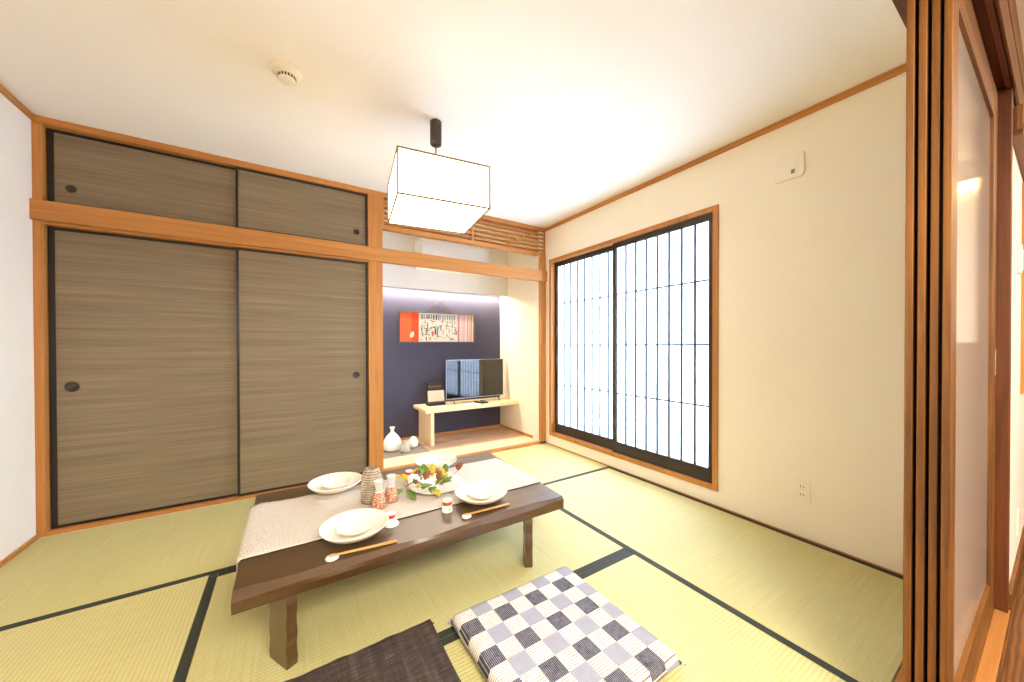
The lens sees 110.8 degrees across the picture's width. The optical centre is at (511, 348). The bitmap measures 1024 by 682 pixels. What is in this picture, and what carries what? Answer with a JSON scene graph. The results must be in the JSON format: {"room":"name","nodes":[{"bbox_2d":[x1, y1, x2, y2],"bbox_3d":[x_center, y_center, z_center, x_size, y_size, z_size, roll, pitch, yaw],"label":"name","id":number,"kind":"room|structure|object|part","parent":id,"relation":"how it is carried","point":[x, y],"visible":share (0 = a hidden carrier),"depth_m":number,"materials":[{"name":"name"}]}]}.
{"room":"traditional dwelling","nodes":[
{"label":"traditional dwelling","id":0,"kind":"room"},
{"bbox_2d":[0,93,62,560],"bbox_3d":[-2.201,-0.066,1.107,0.100,2.504,3.651,0,1,-32],"label":"wall","id":1,"kind":"structure","parent":0,"point":[17,404],"depth_m":1.87,"materials":[{"name":"paint"}]},
{"bbox_2d":[0,84,33,119],"bbox_3d":[-1.944,-1.298,0.795,0.012,0.036,2.841,0,1,-32],"label":"trim","id":2,"kind":"structure","parent":1,"relation":"attached to","point":[3,90],"depth_m":1.87,"materials":[{"name":"brown wood"}]},
{"bbox_2d":[0,534,38,567],"bbox_3d":[-1.941,1.091,0.812,0.010,0.052,2.841,0,1,-32],"label":"baseboard","id":3,"kind":"structure","parent":1,"relation":"attached to","point":[21,548],"depth_m":1.86,"materials":[{"name":"brown wood"}]},
{"bbox_2d":[31,121,51,537],"bbox_3d":[-2.718,-0.102,2.047,0.036,2.363,0.090,0,1,-32],"label":"post","id":4,"kind":"object","parent":1,"relation":"attached to","point":[38,131],"visible":0.76,"depth_m":2.02,"materials":[{"name":"brown wood"}]},
{"bbox_2d":[46,474,361,535],"bbox_3d":[-1.962,1.065,2.534,1.750,0.020,0.090,0,1,-32],"label":"sill","id":5,"kind":"structure","parent":1,"relation":"attached to","point":[83,526],"depth_m":2.27,"materials":[{"name":"brown wood"}]},
{"bbox_2d":[48,227,237,528],"bbox_3d":[-2.331,0.172,2.307,0.886,1.770,0.022,0,1,-32],"label":"closet door","id":6,"kind":"structure","parent":5,"relation":"on","point":[143,335],"depth_m":2.26,"materials":[{"name":"wood"}]},
{"bbox_3d":[-2.627,0.229,2.109,0.061,0.061,0.004,0,1,-32],"label":"finger pull","id":7,"kind":"part","parent":6,"relation":"part of","materials":[{"name":"brown metal"}]},
{"bbox_2d":[236,248,367,496],"bbox_3d":[-1.589,0.167,2.748,0.875,1.770,0.022,0,1,-32],"label":"closet door","id":8,"kind":"structure","parent":5,"relation":"on","point":[302,321],"depth_m":2.71,"materials":[{"name":"wood"}]},
{"bbox_3d":[-1.290,0.219,2.927,0.053,0.053,0.004,0,1,-32],"label":"finger pull","id":9,"kind":"part","parent":8,"relation":"part of","materials":[{"name":"brown metal"}]},
{"bbox_2d":[383,286,499,438],"bbox_3d":[-0.919,-0.092,4.286,1.848,2.504,0.100,0,1,-32],"label":"wall","id":10,"kind":"structure","parent":0,"point":[408,368],"depth_m":4.17,"materials":[{"name":"paint"}]},
{"bbox_2d":[398,299,474,342],"bbox_3d":[-0.874,-0.327,4.236,0.956,0.521,0.024,0,2,-32],"label":"textile","id":11,"kind":"object","parent":10,"relation":"attached to","point":[413,326],"visible":1,"depth_m":4.21,"materials":[{"name":"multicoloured fabric"}]},
{"bbox_2d":[400,424,499,439],"bbox_3d":[-0.877,1.028,4.256,1.696,0.025,0.008,0,1,-32],"label":"baseboard","id":12,"kind":"structure","parent":10,"relation":"attached to","point":[483,427],"depth_m":4.39,"materials":[{"name":"brown wood"}]},
{"bbox_2d":[383,225,506,296],"bbox_3d":[-0.783,-1.003,4.096,1.702,0.679,0.022,0,1,-32],"label":"wall","id":13,"kind":"structure","parent":0,"point":[401,276],"depth_m":4.01,"materials":[{"name":"white paint"}]},
{"bbox_2d":[415,238,489,275],"bbox_3d":[-0.664,-1.023,4.008,0.810,0.290,0.254,0,1,-32],"label":"air conditioner","id":14,"kind":"object","parent":13,"relation":"attached to","point":[423,245],"visible":0.59,"depth_m":3.88,"materials":[{"name":"white plastic"}]},
{"bbox_2d":[386,426,524,458],"bbox_3d":[-0.690,1.101,4.024,1.756,0.120,0.600,0,1,-32],"label":"floor","id":15,"kind":"structure","parent":0,"point":[458,439],"depth_m":4.13,"materials":[{"name":"brown wood"}]},
{"bbox_2d":[384,442,429,458],"bbox_3d":[-1.152,1.042,3.608,0.515,0.006,0.365,0,1,-32],"label":"slate board","id":16,"kind":"object","parent":15,"relation":"on","point":[420,448],"visible":0.51,"depth_m":3.53,"materials":[{"name":"beige wood"}]},
{"bbox_2d":[384,427,400,451],"bbox_3d":[-1.224,0.921,3.612,0.180,0.236,0.180,0,1,-32],"label":"round vase","id":17,"kind":"object","parent":16,"relation":"on","point":[392,442],"visible":0.98,"depth_m":3.55,"materials":[{"name":"white ceramic"}]},
{"bbox_2d":[400,440,410,452],"bbox_3d":[-1.071,0.983,3.550,0.102,0.114,0.102,0,1,-32],"label":"bottle vase","id":18,"kind":"object","parent":16,"relation":"on","point":[405,446],"visible":1,"depth_m":3.52,"materials":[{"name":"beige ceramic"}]},
{"bbox_2d":[409,436,417,447],"bbox_3d":[-1.042,0.981,3.728,0.104,0.114,0.104,0,1,-32],"label":"vase","id":19,"kind":"object","parent":16,"relation":"on","point":[413,441],"visible":0.94,"depth_m":3.69,"materials":[{"name":"white ceramic"}]},
{"bbox_2d":[384,436,535,468],"bbox_3d":[-0.460,1.104,3.660,1.755,0.120,0.260,0,1,-32],"label":"board","id":20,"kind":"object","parent":15,"relation":"attached to","point":[409,459],"visible":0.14,"depth_m":3.65,"materials":[{"name":"brown wood"}]},
{"bbox_2d":[413,397,518,446],"bbox_3d":[-0.527,0.844,4.208,1.170,0.392,0.439,0,1,-32],"label":"bench","id":21,"kind":"object","parent":15,"relation":"on","point":[426,413],"visible":1,"depth_m":3.96,"materials":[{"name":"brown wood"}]},
{"bbox_3d":[-0.957,0.865,3.936,0.036,0.356,0.421,0,1,-32],"label":"panel","id":22,"kind":"part","parent":21,"relation":"part of","materials":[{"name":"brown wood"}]},
{"bbox_2d":[426,382,445,405],"bbox_3d":[-0.878,0.518,4.066,0.203,0.262,0.120,0,1,-32],"label":"stand","id":23,"kind":"object","parent":21,"relation":"on","point":[435,394],"visible":1,"depth_m":4.06,"materials":[{"name":"black paint"}]},
{"bbox_3d":[-0.890,0.498,4.083,0.170,0.222,0.042,0,1,-32],"label":"plate","id":24,"kind":"part","parent":23,"relation":"part of","materials":[{"name":"paint"}]},
{"bbox_2d":[426,401,445,405],"bbox_3d":[-0.879,0.629,4.066,0.200,0.040,0.120,0,1,-32],"label":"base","id":25,"kind":"object","parent":23,"relation":"attached to","point":[429,403],"depth_m":4.02,"materials":[{"name":"black paint"}]},
{"bbox_2d":[445,359,502,403],"bbox_3d":[-0.451,0.389,4.340,0.775,0.513,0.190,0,1,-32],"label":"television","id":26,"kind":"object","parent":21,"relation":"on","point":[468,378],"visible":1,"depth_m":4.30,"materials":[{"name":"plastic"}]},
{"bbox_2d":[0,0,1023,242],"bbox_3d":[0.706,-1.365,1.299,6.200,0.080,7.050,0,1,-32],"label":"ceiling","id":27,"kind":"structure","parent":0,"point":[571,107],"depth_m":1.70,"materials":[{"name":"paint"}]},
{"bbox_2d":[271,60,302,85],"bbox_3d":[-1.071,-1.299,1.681,0.128,0.052,0.128,0,1,-32],"label":"smoke detector","id":28,"kind":"object","parent":27,"relation":"attached to","point":[286,72],"visible":1,"depth_m":1.65,"materials":[{"name":"white plastic"}]},
{"bbox_2d":[278,71,295,84],"bbox_3d":[-1.071,-1.286,1.681,0.075,0.013,0.076,0,1,-32],"label":"vent grille","id":29,"kind":"object","parent":28,"relation":"attached to","point":[286,77],"depth_m":1.66,"materials":[{"name":"white plastic"}]},
{"bbox_2d":[31,115,544,232],"bbox_3d":[-1.190,-1.314,3.010,3.661,0.041,0.090,0,1,-32],"label":"rail","id":30,"kind":"object","parent":27,"relation":"attached to","point":[55,124],"visible":0.72,"depth_m":2.38,"materials":[{"name":"brown wood"}]},
{"bbox_2d":[382,197,545,255],"bbox_3d":[-0.378,-1.171,3.506,1.756,0.288,0.055,0,1,-32],"label":"lattice","id":31,"kind":"object","parent":30,"relation":"attached to","point":[427,233],"visible":0.67,"depth_m":3.58,"materials":[{"name":"brown wood"}]},
{"bbox_3d":[-0.378,-1.045,3.507,1.756,0.036,0.055,0,1,-32],"label":"rail","id":32,"kind":"part","parent":31,"relation":"part of","materials":[{"name":"brown wood"}]},
{"bbox_2d":[387,118,489,233],"bbox_3d":[-0.446,-1.051,2.070,0.495,0.555,0.483,0,0,-25],"label":"pendant lamp","id":33,"kind":"object","parent":27,"relation":"hanging from","point":[426,190],"visible":1,"depth_m":1.91,"materials":[{"name":"white paper"}]},
{"bbox_2d":[430,118,441,147],"bbox_3d":[-0.446,-1.260,2.069,0.066,0.137,0.066,0,0,-25],"label":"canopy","id":34,"kind":"object","parent":33,"relation":"attached to","point":[435,124],"depth_m":2.04,"materials":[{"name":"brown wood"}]},
{"bbox_2d":[500,231,542,441],"bbox_3d":[0.092,-0.154,4.338,0.085,2.384,0.896,0,1,-32],"label":"wall","id":35,"kind":"structure","parent":0,"point":[519,311],"depth_m":4.27,"materials":[{"name":"beige paint"}]},
{"bbox_2d":[29,198,546,281],"bbox_3d":[-1.182,-0.786,3.002,3.659,0.128,0.118,0,1,-32],"label":"lintel","id":36,"kind":"object","parent":35,"relation":"attached to","point":[51,214],"visible":0.9,"depth_m":2.47,"materials":[{"name":"brown wood"}]},
{"bbox_2d":[47,128,235,226],"bbox_3d":[-2.333,-1.064,2.298,0.886,0.439,0.022,0,1,-32],"label":"closet door","id":37,"kind":"structure","parent":36,"relation":"on","point":[81,170],"depth_m":2.25,"materials":[{"name":"wood"}]},
{"bbox_3d":[-2.625,-0.951,2.102,0.045,0.045,0.004,0,1,-32],"label":"finger pull","id":38,"kind":"part","parent":37,"relation":"part of","materials":[{"name":"brown metal"}]},
{"bbox_2d":[235,167,366,245],"bbox_3d":[-1.591,-1.069,2.739,0.875,0.439,0.022,0,1,-32],"label":"closet door","id":39,"kind":"structure","parent":36,"relation":"on","point":[266,202],"depth_m":2.70,"materials":[{"name":"wood"}]},
{"bbox_2d":[500,424,532,437],"bbox_3d":[0.073,1.023,4.350,0.008,0.030,0.853,0,1,-32],"label":"baseboard","id":40,"kind":"structure","parent":35,"relation":"attached to","point":[501,425],"depth_m":4.35,"materials":[{"name":"brown wood"}]},
{"bbox_2d":[539,255,545,443],"bbox_3d":[0.339,0.010,3.951,0.085,2.100,0.024,0,1,-32],"label":"post","id":41,"kind":"object","parent":35,"relation":"attached to","point":[542,259],"visible":1,"depth_m":3.94,"materials":[{"name":"brown wood"}]},
{"bbox_2d":[545,72,905,573],"bbox_3d":[0.912,-0.088,3.239,0.120,2.504,3.910,0,1,-32],"label":"wall","id":42,"kind":"structure","parent":0,"point":[812,264],"depth_m":1.96,"materials":[{"name":"beige paint"}]},
{"bbox_2d":[549,204,718,491],"bbox_3d":[0.942,-0.006,3.164,0.112,1.932,1.810,0,1,-32],"label":"window","id":43,"kind":"structure","parent":42,"relation":"in","point":[634,316],"depth_m":2.88,"materials":[{"name":"white paper"}]},
{"bbox_3d":[0.726,-0.008,3.526,0.030,1.858,0.893,0,1,-32],"label":"sash","id":44,"kind":"part","parent":43,"relation":"part of","materials":[{"name":"white paper"}]},
{"bbox_3d":[0.731,-0.032,3.529,0.003,1.716,0.821,0,1,-32],"label":"frosted pane","id":45,"kind":"part","parent":43,"relation":"part of","materials":[{"name":"white paper"}]},
{"bbox_3d":[1.150,-0.004,2.794,0.030,1.858,0.889,0,1,-32],"label":"sash","id":46,"kind":"part","parent":43,"relation":"part of","materials":[{"name":"white paper"}]},
{"bbox_3d":[1.155,-0.028,2.797,0.003,1.716,0.817,0,1,-32],"label":"frosted pane","id":47,"kind":"part","parent":43,"relation":"part of","materials":[{"name":"white paper"}]},
{"bbox_2d":[546,442,902,575],"bbox_3d":[1.143,1.079,2.772,0.004,0.038,2.841,0,1,-32],"label":"baseboard","id":48,"kind":"structure","parent":42,"relation":"attached to","point":[546,442],"depth_m":2.19,"materials":[{"name":"brown wood"}]},
{"bbox_2d":[545,63,905,231],"bbox_3d":[1.136,-1.318,2.752,0.012,0.036,2.841,0,1,-32],"label":"trim","id":49,"kind":"structure","parent":42,"relation":"attached to","point":[900,69],"depth_m":2.14,"materials":[{"name":"brown wood"}]},
{"bbox_2d":[774,150,804,183],"bbox_3d":[1.591,-1.041,2.031,0.020,0.140,0.146,0,1,-32],"label":"wall control panel","id":50,"kind":"object","parent":42,"relation":"attached to","point":[791,166],"visible":1,"depth_m":2.02,"materials":[{"name":"white plastic"}]},
{"bbox_2d":[795,478,810,502],"bbox_3d":[1.635,0.799,1.989,0.010,0.120,0.072,0,1,-32],"label":"wall outlet","id":51,"kind":"object","parent":42,"relation":"attached to","point":[802,487],"visible":1,"depth_m":1.98,"materials":[{"name":"white plastic"}]},
{"bbox_2d":[798,482,806,499],"bbox_3d":[1.633,0.799,1.987,0.003,0.090,0.042,0,1,-32],"label":"socket","id":52,"kind":"object","parent":51,"relation":"attached to","point":[802,486],"depth_m":1.98,"materials":[{"name":"white plastic"}]},
{"bbox_2d":[996,554,1023,681],"bbox_3d":[1.770,1.151,-0.349,6.000,0.116,2.900,0,1,-32],"label":"floor","id":53,"kind":"structure","parent":0,"point":[1011,665],"depth_m":1.29,"materials":[{"name":"brown wood"}]},
{"bbox_2d":[894,608,1010,681],"bbox_3d":[0.433,1.084,0.528,3.714,0.010,0.176,0,1,-32],"label":"threshold","id":54,"kind":"object","parent":53,"relation":"on","point":[987,666],"visible":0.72,"depth_m":1.26,"materials":[{"name":"brown wood"}]},
{"bbox_2d":[902,0,918,681],"bbox_3d":[1.505,0.016,1.229,1.042,2.100,0.015,0,1,-32],"label":"sliding door","id":55,"kind":"structure","parent":54,"relation":"on","point":[912,45],"depth_m":0.95,"materials":[{"name":"brown wood"}]},
{"bbox_2d":[915,0,931,681],"bbox_3d":[1.519,0.016,1.212,1.042,2.100,0.015,0,1,-32],"label":"sliding door","id":56,"kind":"structure","parent":54,"relation":"on","point":[925,6],"depth_m":0.93,"materials":[{"name":"brown wood"}]},
{"bbox_2d":[927,0,943,681],"bbox_3d":[1.535,0.016,1.196,1.042,2.100,0.015,0,1,-32],"label":"sliding door","id":57,"kind":"structure","parent":54,"relation":"on","point":[937,84],"depth_m":0.92,"materials":[{"name":"brown wood"}]},
{"bbox_2d":[940,0,997,681],"bbox_3d":[1.540,0.017,1.173,1.042,2.100,0.016,0,1,-32],"label":"sliding door","id":58,"kind":"structure","parent":54,"relation":"on","point":[970,140],"depth_m":1.09,"materials":[{"name":"brown wood"}]},
{"bbox_3d":[1.521,0.013,1.167,0.840,1.836,0.003,0,1,-32],"label":"frosted pane","id":59,"kind":"part","parent":58,"relation":"part of","materials":[{"name":"white plastic"}]},
{"bbox_3d":[1.525,0.999,1.171,0.840,0.136,0.013,0,1,-32],"label":"rail","id":60,"kind":"part","parent":58,"relation":"part of","materials":[{"name":"brown wood"}]},
{"bbox_3d":[1.522,-0.969,1.156,0.840,0.128,0.013,0,1,-32],"label":"rail","id":61,"kind":"part","parent":58,"relation":"part of","materials":[{"name":"brown wood"}]},
{"bbox_2d":[997,87,1023,581],"bbox_3d":[0.942,-0.070,0.847,6.100,2.504,0.160,0,1,-32],"label":"wall","id":62,"kind":"structure","parent":0,"point":[1017,399],"depth_m":1.66,"materials":[{"name":"paint"}]},
{"bbox_2d":[892,0,1011,88],"bbox_3d":[0.410,-1.073,0.499,3.668,0.082,0.162,0,1,-32],"label":"door track","id":63,"kind":"object","parent":62,"relation":"attached to","point":[985,12],"visible":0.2,"depth_m":1.19,"materials":[{"name":"brown wood"}]},
{"bbox_2d":[994,0,1023,612],"bbox_3d":[1.149,-0.113,0.966,5.404,2.382,0.176,0,1,-32],"label":"door frame","id":64,"kind":"structure","parent":62,"relation":"attached to","point":[1005,96],"depth_m":1.43,"materials":[{"name":"brown wood"}]},
{"bbox_2d":[1009,525,1023,610],"bbox_3d":[2.759,1.042,1.907,1.689,0.065,0.012,0,1,-32],"label":"baseboard","id":65,"kind":"structure","parent":62,"relation":"attached to","point":[1013,582],"depth_m":1.62,"materials":[{"name":"brown wood"}]},
{"bbox_2d":[1016,508,1019,535],"bbox_3d":[2.483,0.853,1.732,0.070,0.120,0.009,0,1,-32],"label":"outlet","id":66,"kind":"object","parent":62,"relation":"attached to","point":[1018,509],"visible":1,"depth_m":1.72,"materials":[{"name":"white plastic"}]},
{"bbox_2d":[1013,104,1023,182],"bbox_3d":[2.599,-0.933,1.782,1.290,0.120,0.030,0,1,-32],"label":"wall shelf","id":67,"kind":"object","parent":62,"relation":"attached to","point":[1018,126],"visible":0.83,"depth_m":1.45,"materials":[{"name":"brown wood"}]},
{"bbox_2d":[1017,243,1023,273],"bbox_3d":[2.423,-0.427,1.683,0.060,0.140,0.014,0,1,-32],"label":"intercom","id":68,"kind":"object","parent":62,"relation":"attached to","point":[1020,246],"visible":1,"depth_m":1.67,"materials":[{"name":"white plastic"}]},
{"bbox_3d":[2.426,-0.422,1.678,0.040,0.100,0.003,0,1,-32],"label":"plate","id":69,"kind":"part","parent":68,"relation":"part of","materials":[{"name":"white plastic"}]},
{"bbox_2d":[1020,183,1023,393],"bbox_3d":[2.899,-0.310,1.989,0.670,1.080,0.010,0,1,-32],"label":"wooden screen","id":70,"kind":"object","parent":62,"relation":"attached to","point":[1022,274],"visible":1,"depth_m":1.81,"materials":[{"name":"brown wood"}]},
{"bbox_3d":[2.901,-0.310,1.986,0.670,1.080,0.004,0,1,-32],"label":"frame","id":71,"kind":"part","parent":70,"relation":"part of","materials":[{"name":"brown wood"}]},
{"bbox_3d":[-0.396,1.154,1.785,3.861,0.088,2.856,0,1,-32],"label":"floor","id":72,"kind":"structure","parent":0,"visible":0},
{"bbox_2d":[0,573,217,681],"bbox_3d":[-1.294,1.103,0.657,0.914,0.033,1.884,0,1,-32],"label":"mat","id":73,"kind":"object","parent":72,"relation":"on","point":[152,636],"visible":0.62,"depth_m":1.30,"materials":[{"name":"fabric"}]},
{"bbox_2d":[0,497,255,631],"bbox_3d":[-1.674,1.093,2.099,1.818,0.033,0.953,0,1,-32],"label":"mat","id":74,"kind":"object","parent":72,"relation":"on","point":[65,573],"visible":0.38,"depth_m":1.80,"materials":[{"name":"wicker"}]},
{"bbox_2d":[186,510,627,681],"bbox_3d":[-0.396,1.093,1.786,1.807,0.033,0.941,0,1,-32],"label":"mat","id":75,"kind":"object","parent":72,"relation":"on","point":[344,617],"visible":0.49,"depth_m":1.53,"materials":[{"name":"wicker"}]},
{"bbox_2d":[231,452,563,669],"bbox_3d":[-0.532,0.926,1.878,1.416,0.298,0.935,0,1,-32],"label":"table","id":76,"kind":"object","parent":75,"relation":"on","point":[275,579],"visible":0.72,"depth_m":1.38,"materials":[{"name":"brown wood"}]},
{"bbox_3d":[-0.794,0.962,1.226,0.112,0.238,0.035,0,0,30],"label":"leg","id":77,"kind":"part","parent":76,"relation":"part of","materials":[{"name":"brown wood"}]},
{"bbox_2d":[236,485,371,574],"bbox_3d":[-0.906,0.802,1.605,0.504,0.061,0.626,0,1,-32],"label":"table runner","id":78,"kind":"object","parent":76,"relation":"on","point":[274,526],"depth_m":1.60,"materials":[{"name":"fabric"}]},
{"bbox_2d":[307,472,361,493],"bbox_3d":[-0.970,0.749,1.943,0.273,0.049,0.273,0,1,-32],"label":"dinner plate","id":79,"kind":"object","parent":78,"relation":"on","point":[314,485],"visible":0.79,"depth_m":1.96,"materials":[{"name":"beige ceramic"}]},
{"bbox_2d":[321,476,351,489],"bbox_3d":[-0.967,0.748,1.946,0.153,0.032,0.153,0,1,-32],"label":"dish","id":80,"kind":"object","parent":79,"relation":"on","point":[335,482],"visible":0.94,"depth_m":1.97,"materials":[{"name":"beige ceramic"}]},
{"bbox_2d":[318,508,388,543],"bbox_3d":[-0.657,0.752,1.477,0.270,0.049,0.270,0,1,-32],"label":"dinner plate","id":81,"kind":"object","parent":78,"relation":"on","point":[327,531],"visible":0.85,"depth_m":1.49,"materials":[{"name":"beige ceramic"}]},
{"bbox_2d":[335,515,374,535],"bbox_3d":[-0.655,0.751,1.480,0.153,0.032,0.153,0,1,-32],"label":"dish","id":82,"kind":"object","parent":81,"relation":"on","point":[355,525],"visible":1,"depth_m":1.50,"materials":[{"name":"beige ceramic"}]},
{"bbox_2d":[325,553,338,561],"bbox_3d":[-0.665,0.774,1.306,0.047,0.014,0.041,0,1,-32],"label":"chopstick rest","id":83,"kind":"object","parent":76,"relation":"on","point":[327,559],"visible":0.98,"depth_m":1.29,"materials":[{"name":"white ceramic"}]},
{"bbox_2d":[328,539,396,555],"bbox_3d":[-0.572,0.771,1.366,0.245,0.018,0.008,0,0,-30],"label":"chopstick","id":84,"kind":"object","parent":83,"relation":"on","point":[396,539],"visible":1,"depth_m":1.36,"materials":[{"name":"brown wood"}]},
{"bbox_2d":[329,541,396,556],"bbox_3d":[-0.567,0.771,1.358,0.245,0.018,0.008,0,0,-31],"label":"chopstick","id":85,"kind":"object","parent":83,"relation":"on","point":[392,541],"visible":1,"depth_m":1.36,"materials":[{"name":"brown wood"}]},
{"bbox_2d":[384,511,398,527],"bbox_3d":[-0.535,0.753,1.564,0.068,0.051,0.068,0,1,-32],"label":"cup","id":86,"kind":"object","parent":76,"relation":"on","point":[393,522],"visible":0.88,"depth_m":1.55,"materials":[{"name":"white ceramic"}]},
{"bbox_2d":[384,518,398,527],"bbox_3d":[-0.535,0.764,1.564,0.068,0.030,0.068,0,1,-32],"label":"bowl","id":87,"kind":"object","parent":86,"relation":"on","point":[393,522],"depth_m":1.55,"materials":[{"name":"white ceramic"}]},
{"bbox_2d":[381,470,463,519],"bbox_3d":[-0.511,0.799,1.903,0.421,0.061,0.528,0,1,-32],"label":"table runner","id":88,"kind":"object","parent":76,"relation":"on","point":[406,506],"depth_m":1.77,"materials":[{"name":"fabric"}]},
{"bbox_2d":[360,465,382,504],"bbox_3d":[-0.710,0.688,1.788,0.106,0.173,0.106,0,1,-32],"label":"vase","id":89,"kind":"object","parent":88,"relation":"on","point":[371,473],"visible":0.84,"depth_m":1.74,"materials":[{"name":"ceramic"}]},
{"bbox_2d":[372,479,385,509],"bbox_3d":[-0.649,0.709,1.722,0.067,0.131,0.067,0,1,-32],"label":"carafe","id":90,"kind":"object","parent":88,"relation":"on","point":[379,499],"visible":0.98,"depth_m":1.70,"materials":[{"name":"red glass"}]},
{"bbox_2d":[385,473,397,503],"bbox_3d":[-0.613,0.709,1.792,0.067,0.131,0.067,0,1,-32],"label":"carafe","id":91,"kind":"object","parent":88,"relation":"on","point":[391,493],"visible":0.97,"depth_m":1.77,"materials":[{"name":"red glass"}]},
{"bbox_2d":[405,469,412,475],"bbox_3d":[-0.605,0.745,2.079,0.052,0.055,0.052,0,1,-32],"label":"cup","id":92,"kind":"object","parent":88,"relation":"on","point":[408,472],"visible":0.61,"depth_m":2.06,"materials":[{"name":"white ceramic"}]},
{"bbox_2d":[414,453,456,469],"bbox_3d":[-0.494,0.746,2.298,0.270,0.049,0.270,0,1,-32],"label":"dinner plate","id":93,"kind":"object","parent":88,"relation":"on","point":[419,461],"visible":0.53,"depth_m":2.35,"materials":[{"name":"beige ceramic"}]},
{"bbox_2d":[424,457,447,465],"bbox_3d":[-0.491,0.745,2.301,0.153,0.032,0.153,0,1,-32],"label":"dish","id":94,"kind":"object","parent":93,"relation":"on","point":[437,461],"visible":0.8,"depth_m":2.33,"materials":[{"name":"beige ceramic"}]},
{"bbox_2d":[409,473,463,494],"bbox_3d":[-0.420,0.759,1.968,0.302,0.027,0.298,0,1,-32],"label":"serving plate","id":95,"kind":"object","parent":88,"relation":"on","point":[457,480],"visible":0.57,"depth_m":1.97,"materials":[{"name":"beige ceramic"}]},
{"bbox_2d":[396,462,462,499],"bbox_3d":[-0.436,0.715,1.954,0.430,0.101,0.340,0,1,-32],"label":"leafy sprig","id":96,"kind":"object","parent":95,"relation":"on","point":[413,479],"visible":0.98,"depth_m":1.93,"materials":[{"name":"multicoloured plant"}]},
{"bbox_2d":[442,498,452,513],"bbox_3d":[-0.310,0.750,1.689,0.052,0.055,0.052,0,1,-32],"label":"cup","id":97,"kind":"object","parent":76,"relation":"on","point":[447,502],"visible":1,"depth_m":1.67,"materials":[{"name":"white ceramic"}]},
{"bbox_2d":[442,505,452,513],"bbox_3d":[-0.310,0.761,1.689,0.052,0.034,0.052,0,1,-32],"label":"bowl","id":98,"kind":"object","parent":97,"relation":"on","point":[446,509],"depth_m":1.67,"materials":[{"name":"white ceramic"}]},
{"bbox_2d":[462,513,471,518],"bbox_3d":[-0.208,0.771,1.622,0.047,0.014,0.041,0,1,-32],"label":"chopstick rest","id":99,"kind":"object","parent":76,"relation":"on","point":[470,515],"visible":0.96,"depth_m":1.61,"materials":[{"name":"white ceramic"}]},
{"bbox_2d":[464,503,508,514],"bbox_3d":[-0.120,0.768,1.689,0.246,0.018,0.008,0,1,-35],"label":"chopstick","id":100,"kind":"object","parent":99,"relation":"on","point":[505,503],"visible":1,"depth_m":1.69,"materials":[{"name":"brown wood"}]},
{"bbox_2d":[464,504,509,515],"bbox_3d":[-0.114,0.768,1.682,0.246,0.018,0.008,0,1,-35],"label":"chopstick","id":101,"kind":"object","parent":99,"relation":"on","point":[505,504],"visible":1,"depth_m":1.69,"materials":[{"name":"brown wood"}]},
{"bbox_2d":[447,458,540,490],"bbox_3d":[-0.137,0.797,2.141,0.396,0.061,0.528,0,1,-32],"label":"table runner","id":102,"kind":"object","parent":76,"relation":"on","point":[494,469],"depth_m":2.17,"materials":[{"name":"fabric"}]},
{"bbox_2d":[454,480,506,504],"bbox_3d":[-0.158,0.749,1.812,0.270,0.049,0.270,0,1,-32],"label":"dinner plate","id":103,"kind":"object","parent":102,"relation":"on","point":[460,491],"visible":0.75,"depth_m":1.83,"materials":[{"name":"beige ceramic"}]},
{"bbox_2d":[467,485,495,499],"bbox_3d":[-0.156,0.748,1.816,0.153,0.032,0.153,0,1,-32],"label":"dish","id":104,"kind":"object","parent":103,"relation":"on","point":[480,492],"visible":1,"depth_m":1.84,"materials":[{"name":"beige ceramic"}]},
{"bbox_3d":[0.079,0.956,1.784,0.035,0.238,0.112,0,0,-4],"label":"leg","id":105,"kind":"part","parent":76,"relation":"part of","materials":[{"name":"brown wood"}]},
{"bbox_2d":[384,441,544,470],"bbox_3d":[-0.374,1.070,3.526,1.755,0.050,0.059,0,1,-32],"label":"step","id":106,"kind":"structure","parent":72,"relation":"on","point":[534,442],"depth_m":3.61,"materials":[{"name":"brown wood"}]},
{"bbox_2d":[491,443,610,484],"bbox_3d":[-0.135,1.083,3.077,1.824,0.033,0.953,0,1,-32],"label":"mat","id":107,"kind":"object","parent":72,"relation":"on","point":[546,463],"visible":0.34,"depth_m":3.27,"materials":[{"name":"wicker"}]},
{"bbox_2d":[441,551,844,681],"bbox_3d":[0.109,1.098,0.991,1.807,0.033,0.941,0,1,-32],"label":"mat","id":108,"kind":"object","parent":72,"relation":"on","point":[714,644],"visible":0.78,"depth_m":1.33,"materials":[{"name":"wicker"}]},
{"bbox_2d":[284,619,460,681],"bbox_3d":[-0.397,1.053,0.956,0.604,0.059,0.602,0,1,-32],"label":"floor cushion","id":109,"kind":"object","parent":108,"relation":"on","point":[417,653],"visible":1,"depth_m":1.15,"materials":[{"name":"brown fabric"}]},
{"bbox_2d":[447,566,685,681],"bbox_3d":[0.166,1.050,1.279,0.608,0.056,0.606,0,1,-32],"label":"floor cushion","id":110,"kind":"object","parent":108,"relation":"on","point":[555,626],"visible":1,"depth_m":1.25,"materials":[{"name":"fabric"}]},
{"bbox_2d":[545,467,902,681],"bbox_3d":[1.009,1.088,2.121,0.919,0.033,1.884,0,1,-32],"label":"mat","id":111,"kind":"object","parent":72,"relation":"on","point":[843,613],"visible":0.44,"depth_m":1.70,"materials":[{"name":"wicker"}]},
{"bbox_3d":[-1.413,-0.085,3.424,0.089,2.504,0.826,0,1,-32],"label":"wall","id":112,"kind":"structure","parent":0,"visible":0},
{"bbox_2d":[367,194,383,471],"bbox_3d":[-1.176,-0.112,3.026,0.117,2.363,0.100,0,1,-32],"label":"post","id":113,"kind":"object","parent":112,"relation":"attached to","point":[374,202],"visible":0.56,"depth_m":2.98,"materials":[{"name":"brown wood"}]}
]}

